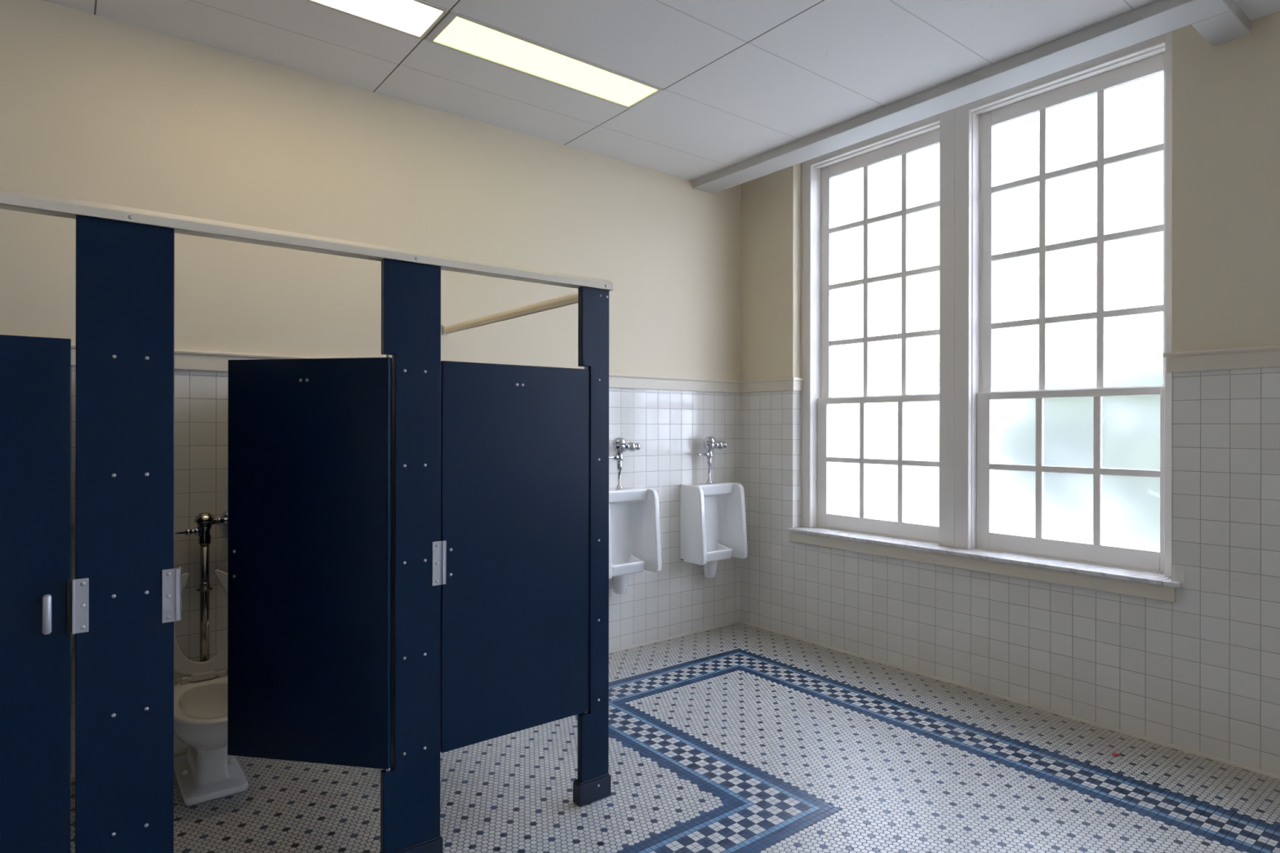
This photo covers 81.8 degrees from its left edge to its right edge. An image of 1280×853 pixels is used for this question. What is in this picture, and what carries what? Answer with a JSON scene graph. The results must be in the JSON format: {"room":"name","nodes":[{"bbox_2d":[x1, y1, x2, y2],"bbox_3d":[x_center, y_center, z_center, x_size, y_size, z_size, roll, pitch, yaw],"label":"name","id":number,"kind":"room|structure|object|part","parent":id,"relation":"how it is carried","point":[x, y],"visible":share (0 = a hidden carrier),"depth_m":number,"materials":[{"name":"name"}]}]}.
{"room":"public restroom","nodes":[
{"label":"public restroom","id":0,"kind":"room"},
{"bbox_2d":[0,0,741,773],"bbox_3d":[-2.282,-0.460,3.518,8.250,3.950,0.300,0,0,-38],"label":"wall","id":1,"kind":"structure","parent":0,"point":[95,108],"depth_m":3.85,"materials":[{"name":"beige paint"}]},
{"bbox_2d":[70,620,740,777],"bbox_3d":[-2.208,1.508,3.380,7.599,0.014,0.014,0,0,-38],"label":"baseboard","id":2,"kind":"structure","parent":1,"relation":"attached to","point":[184,749],"depth_m":5.21,"materials":[{"name":"beige tile"}]},
{"bbox_2d":[71,343,741,392],"bbox_3d":[-2.200,-0.310,3.373,7.599,0.093,0.030,0,0,-38],"label":"cap rail","id":3,"kind":"object","parent":1,"relation":"attached to","point":[187,360],"visible":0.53,"depth_m":4.96,"materials":[{"name":"white tile"}]},
{"bbox_2d":[442,288,599,335],"bbox_3d":[-0.646,-0.551,3.635,0.034,0.054,1.534,0,0,-38],"label":"rail","id":4,"kind":"object","parent":1,"relation":"attached to","point":[571,299],"visible":0.98,"depth_m":3.57,"materials":[{"name":"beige metal"}]},
{"bbox_2d":[608,487,661,594],"bbox_3d":[-0.106,0.762,4.873,0.449,0.690,0.250,0,0,-38],"label":"urinal","id":5,"kind":"object","parent":1,"relation":"attached to","point":[634,533],"visible":0.66,"depth_m":4.94,"materials":[{"name":"white ceramic"}]},
{"bbox_2d":[608,437,639,488],"bbox_3d":[-0.135,0.242,4.925,0.296,0.344,0.136,0,0,-38],"label":"valve","id":6,"kind":"object","parent":5,"relation":"attached to","point":[620,444],"visible":0.98,"depth_m":4.88,"materials":[{"name":"silver metal"}]},
{"bbox_3d":[-0.187,0.204,4.842,0.036,0.036,0.114,0,0,43],"label":"handle","id":7,"kind":"part","parent":6,"relation":"part of","materials":[{"name":"silver metal"}]},
{"bbox_2d":[680,481,747,578],"bbox_3d":[0.539,0.763,5.379,0.449,0.690,0.250,0,0,-38],"label":"urinal","id":8,"kind":"object","parent":1,"relation":"attached to","point":[713,518],"visible":1,"depth_m":5.40,"materials":[{"name":"white ceramic"}]},
{"bbox_2d":[697,435,727,483],"bbox_3d":[0.510,0.243,5.431,0.296,0.344,0.136,0,0,-38],"label":"valve","id":9,"kind":"object","parent":8,"relation":"attached to","point":[710,443],"visible":1,"depth_m":5.39,"materials":[{"name":"silver metal"}]},
{"bbox_3d":[0.458,0.205,5.348,0.036,0.036,0.114,0,0,43],"label":"handle","id":10,"kind":"part","parent":9,"relation":"part of","materials":[{"name":"silver metal"}]},
{"bbox_2d":[43,0,1279,180],"bbox_3d":[0.158,-2.167,0.409,8.250,0.729,8.200,0,0,-38],"label":"ceiling","id":11,"kind":"structure","parent":0,"point":[740,81],"depth_m":3.57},
{"bbox_2d":[306,0,448,39],"bbox_3d":[-1.396,-1.830,2.943,1.206,0.062,0.293,0,0,-38],"label":"ceiling light","id":12,"kind":"object","parent":11,"relation":"attached to","point":[415,18],"visible":1,"depth_m":3.21,"materials":[{"name":"white plastic"}]},
{"bbox_2d":[424,10,662,108],"bbox_3d":[-0.441,-1.828,3.693,1.202,0.062,0.293,0,0,-38],"label":"ceiling light","id":13,"kind":"object","parent":11,"relation":"attached to","point":[456,32],"visible":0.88,"depth_m":3.63,"materials":[{"name":"white plastic"}]},
{"bbox_2d":[692,0,1250,194],"bbox_3d":[2.613,-2.084,2.982,0.509,0.688,6.579,0,0,-38],"label":"ceiling beam","id":14,"kind":"structure","parent":11,"relation":"attached to","point":[1219,21],"depth_m":3.66,"materials":[{"name":"grey paint"}]},
{"bbox_2d":[70,622,1279,852],"bbox_3d":[0.152,1.644,0.410,8.250,0.250,8.200,0,0,-38],"label":"floor","id":15,"kind":"structure","parent":0,"point":[737,738],"depth_m":3.12,"materials":[{"name":"tile"}]},
{"bbox_2d":[70,633,73,736],"bbox_3d":[-2.335,1.086,2.758,0.356,0.856,0.695,0,0,-38],"label":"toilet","id":16,"kind":"object","parent":15,"relation":"on","point":[72,635],"visible":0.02,"depth_m":3.04,"materials":[{"name":"beige ceramic"}]},
{"bbox_3d":[-2.335,1.327,2.758,0.340,0.372,0.695,0,0,-38],"label":"bowl","id":17,"kind":"part","parent":16,"relation":"part of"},
{"bbox_3d":[-2.484,0.885,2.948,0.356,0.456,0.066,0,0,-38],"label":"seat","id":18,"kind":"part","parent":16,"relation":"part of","materials":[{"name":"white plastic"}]},
{"bbox_2d":[71,523,74,534],"bbox_3d":[-2.530,0.769,3.051,0.305,0.739,0.130,0,0,-38],"label":"valve","id":19,"kind":"object","parent":16,"relation":"attached to","point":[72,525],"visible":0.02,"depth_m":3.18,"materials":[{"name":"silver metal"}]},
{"bbox_2d":[67,214,181,852],"bbox_3d":[-1.423,0.476,2.045,0.257,2.080,0.052,0,0,-38],"label":"pilaster","id":20,"kind":"object","parent":15,"relation":"on","point":[124,596],"visible":1,"depth_m":2.03,"materials":[{"name":"blue metal"}]},
{"bbox_3d":[-1.490,0.478,1.967,0.035,0.144,0.012,0,0,-38],"label":"latch plate","id":21,"kind":"part","parent":20,"relation":"part of","materials":[{"name":"grey metal"}]},
{"bbox_3d":[-1.335,0.479,2.104,0.046,0.150,0.036,0,0,-38],"label":"latch plate","id":22,"kind":"part","parent":20,"relation":"part of","materials":[{"name":"grey metal"}]},
{"bbox_2d":[173,569,248,805],"bbox_3d":[-1.831,1.086,3.152,0.356,0.856,0.695,0,0,-38],"label":"toilet","id":23,"kind":"object","parent":15,"relation":"on","point":[206,772],"visible":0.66,"depth_m":3.12,"materials":[{"name":"white ceramic"}]},
{"bbox_2d":[173,510,227,662],"bbox_3d":[-2.026,0.769,3.446,0.305,0.739,0.130,0,0,-38],"label":"valve","id":24,"kind":"object","parent":23,"relation":"attached to","point":[204,521],"visible":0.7,"depth_m":3.41,"materials":[{"name":"silver metal"}]},
{"bbox_3d":[-2.079,0.483,3.369,0.127,0.038,0.040,0,0,-38],"label":"handle","id":25,"kind":"part","parent":24,"relation":"part of","materials":[{"name":"silver metal"}]},
{"bbox_3d":[-1.980,0.886,3.343,0.356,0.456,0.066,0,0,-38],"label":"seat","id":26,"kind":"part","parent":23,"relation":"part of","materials":[{"name":"white plastic"}]},
{"bbox_3d":[-1.832,1.328,3.153,0.340,0.372,0.695,0,0,-38],"label":"bowl","id":27,"kind":"part","parent":23,"relation":"part of","materials":[{"name":"white ceramic"}]},
{"bbox_2d":[379,257,446,852],"bbox_3d":[-0.783,0.477,2.547,0.223,2.080,0.052,0,0,-38],"label":"pilaster","id":28,"kind":"object","parent":15,"relation":"on","point":[411,291],"visible":1,"depth_m":2.54,"materials":[{"name":"blue metal"}]},
{"bbox_2d":[0,187,613,291],"bbox_3d":[-1.165,-0.584,2.245,2.636,0.045,0.069,0,0,-38],"label":"rail","id":29,"kind":"object","parent":28,"relation":"on","point":[10,199],"visible":0.99,"depth_m":2.26,"materials":[{"name":"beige metal"}]},
{"bbox_2d":[227,355,391,772],"bbox_3d":[-1.140,0.459,2.538,0.608,1.401,0.028,0,0,10],"label":"door","id":30,"kind":"structure","parent":28,"relation":"attached to","point":[309,440],"depth_m":2.52,"materials":[{"name":"blue metal"}]},
{"bbox_3d":[-0.703,0.479,2.585,0.049,0.153,0.012,0,0,-38],"label":"latch plate","id":31,"kind":"part","parent":28,"relation":"part of","materials":[{"name":"grey metal"}]},
{"bbox_2d":[573,286,610,807],"bbox_3d":[-0.192,0.478,3.008,0.154,2.080,0.056,0,0,-38],"label":"pilaster","id":32,"kind":"object","parent":15,"relation":"on","point":[593,783],"visible":0.99,"depth_m":3.00,"materials":[{"name":"blue metal"}]},
{"bbox_2d":[440,360,589,752],"bbox_3d":[-0.458,0.460,2.800,0.624,1.401,0.028,0,0,-38],"label":"door","id":33,"kind":"structure","parent":32,"relation":"attached to","point":[515,438],"depth_m":2.77,"materials":[{"name":"blue metal"}]},
{"bbox_3d":[-2.102,0.475,1.513,0.252,2.080,0.052,0,0,-38],"label":"pilaster","id":34,"kind":"object","parent":15,"relation":"on","visible":0},
{"bbox_2d":[0,334,71,852],"bbox_3d":[-1.753,0.458,1.771,0.614,1.401,0.050,0,0,-38],"label":"door","id":35,"kind":"structure","parent":34,"relation":"attached to","point":[35,372],"depth_m":1.91,"materials":[{"name":"blue metal"}]},
{"bbox_3d":[-1.542,0.488,1.920,0.019,0.104,0.025,0,0,-38],"label":"pull handle","id":36,"kind":"part","parent":35,"relation":"part of","materials":[{"name":"grey metal"}]},
{"bbox_2d":[740,10,1279,775],"bbox_3d":[3.357,-0.452,2.729,0.350,3.950,7.900,0,0,-38],"label":"wall","id":37,"kind":"structure","parent":0,"point":[1199,671],"depth_m":3.49,"materials":[{"name":"beige paint"}]},
{"bbox_2d":[740,107,955,547],"bbox_3d":[1.415,-0.680,5.142,0.330,2.840,1.704,0,0,-38],"label":"window","id":38,"kind":"structure","parent":37,"relation":"in","point":[878,211],"depth_m":4.98,"materials":[{"name":"white glass"}]},
{"bbox_3d":[1.619,0.259,4.957,0.036,0.922,1.038,0,0,-38],"label":"sash","id":39,"kind":"part","parent":38,"relation":"part of","materials":[{"name":"white paint"}]},
{"bbox_3d":[1.652,-1.023,4.982,0.036,1.715,1.038,0,0,-38],"label":"sash","id":40,"kind":"part","parent":38,"relation":"part of","materials":[{"name":"white paint"}]},
{"bbox_3d":[1.621,0.232,4.955,0.004,0.785,0.879,0,0,-38],"label":"glass pane","id":41,"kind":"part","parent":38,"relation":"part of","materials":[{"name":"white glass"}]},
{"bbox_3d":[1.651,-1.001,4.984,0.004,1.582,0.889,0,0,-38],"label":"glass pane","id":42,"kind":"part","parent":38,"relation":"part of","materials":[{"name":"white glass"}]},
{"bbox_2d":[788,531,1176,602],"bbox_3d":[1.803,0.791,4.403,0.025,0.073,2.340,0,0,-38],"label":"board","id":43,"kind":"object","parent":37,"relation":"attached to","point":[1162,593],"visible":0.85,"depth_m":4.11,"materials":[{"name":"beige paint"}]},
{"bbox_2d":[786,526,1182,588],"bbox_3d":[1.868,0.742,4.442,0.213,0.024,2.374,0,0,-38],"label":"window sill","id":44,"kind":"structure","parent":37,"relation":"attached to","point":[1146,577],"depth_m":4.13,"materials":[{"name":"stone"}]},
{"bbox_2d":[740,620,1279,779],"bbox_3d":[3.118,1.515,2.735,0.014,0.014,7.599,0,0,-38],"label":"baseboard","id":45,"kind":"structure","parent":37,"relation":"attached to","point":[1110,728],"depth_m":3.94,"materials":[{"name":"beige tile"}]},
{"bbox_2d":[954,31,1279,577],"bbox_3d":[2.642,-0.678,3.576,0.330,2.840,2.305,0,0,-38],"label":"window","id":46,"kind":"structure","parent":37,"relation":"in","point":[1063,286],"depth_m":4.04,"materials":[{"name":"white glass"}]},
{"bbox_3d":[2.344,0.260,4.033,0.036,0.922,1.022,0,0,-38],"label":"sash","id":47,"kind":"part","parent":46,"relation":"part of","materials":[{"name":"white paint"}]},
{"bbox_3d":[2.377,-1.021,4.057,0.036,1.715,1.022,0,0,-38],"label":"sash","id":48,"kind":"part","parent":46,"relation":"part of","materials":[{"name":"white glass"}]},
{"bbox_3d":[2.343,0.234,4.034,0.004,0.785,0.860,0,0,-38],"label":"glass pane","id":49,"kind":"part","parent":46,"relation":"part of","materials":[{"name":"white glass"}]},
{"bbox_3d":[2.373,-1.000,4.062,0.004,1.582,0.870,0,0,-38],"label":"glass pane","id":50,"kind":"part","parent":46,"relation":"part of","materials":[{"name":"white glass"}]}
]}

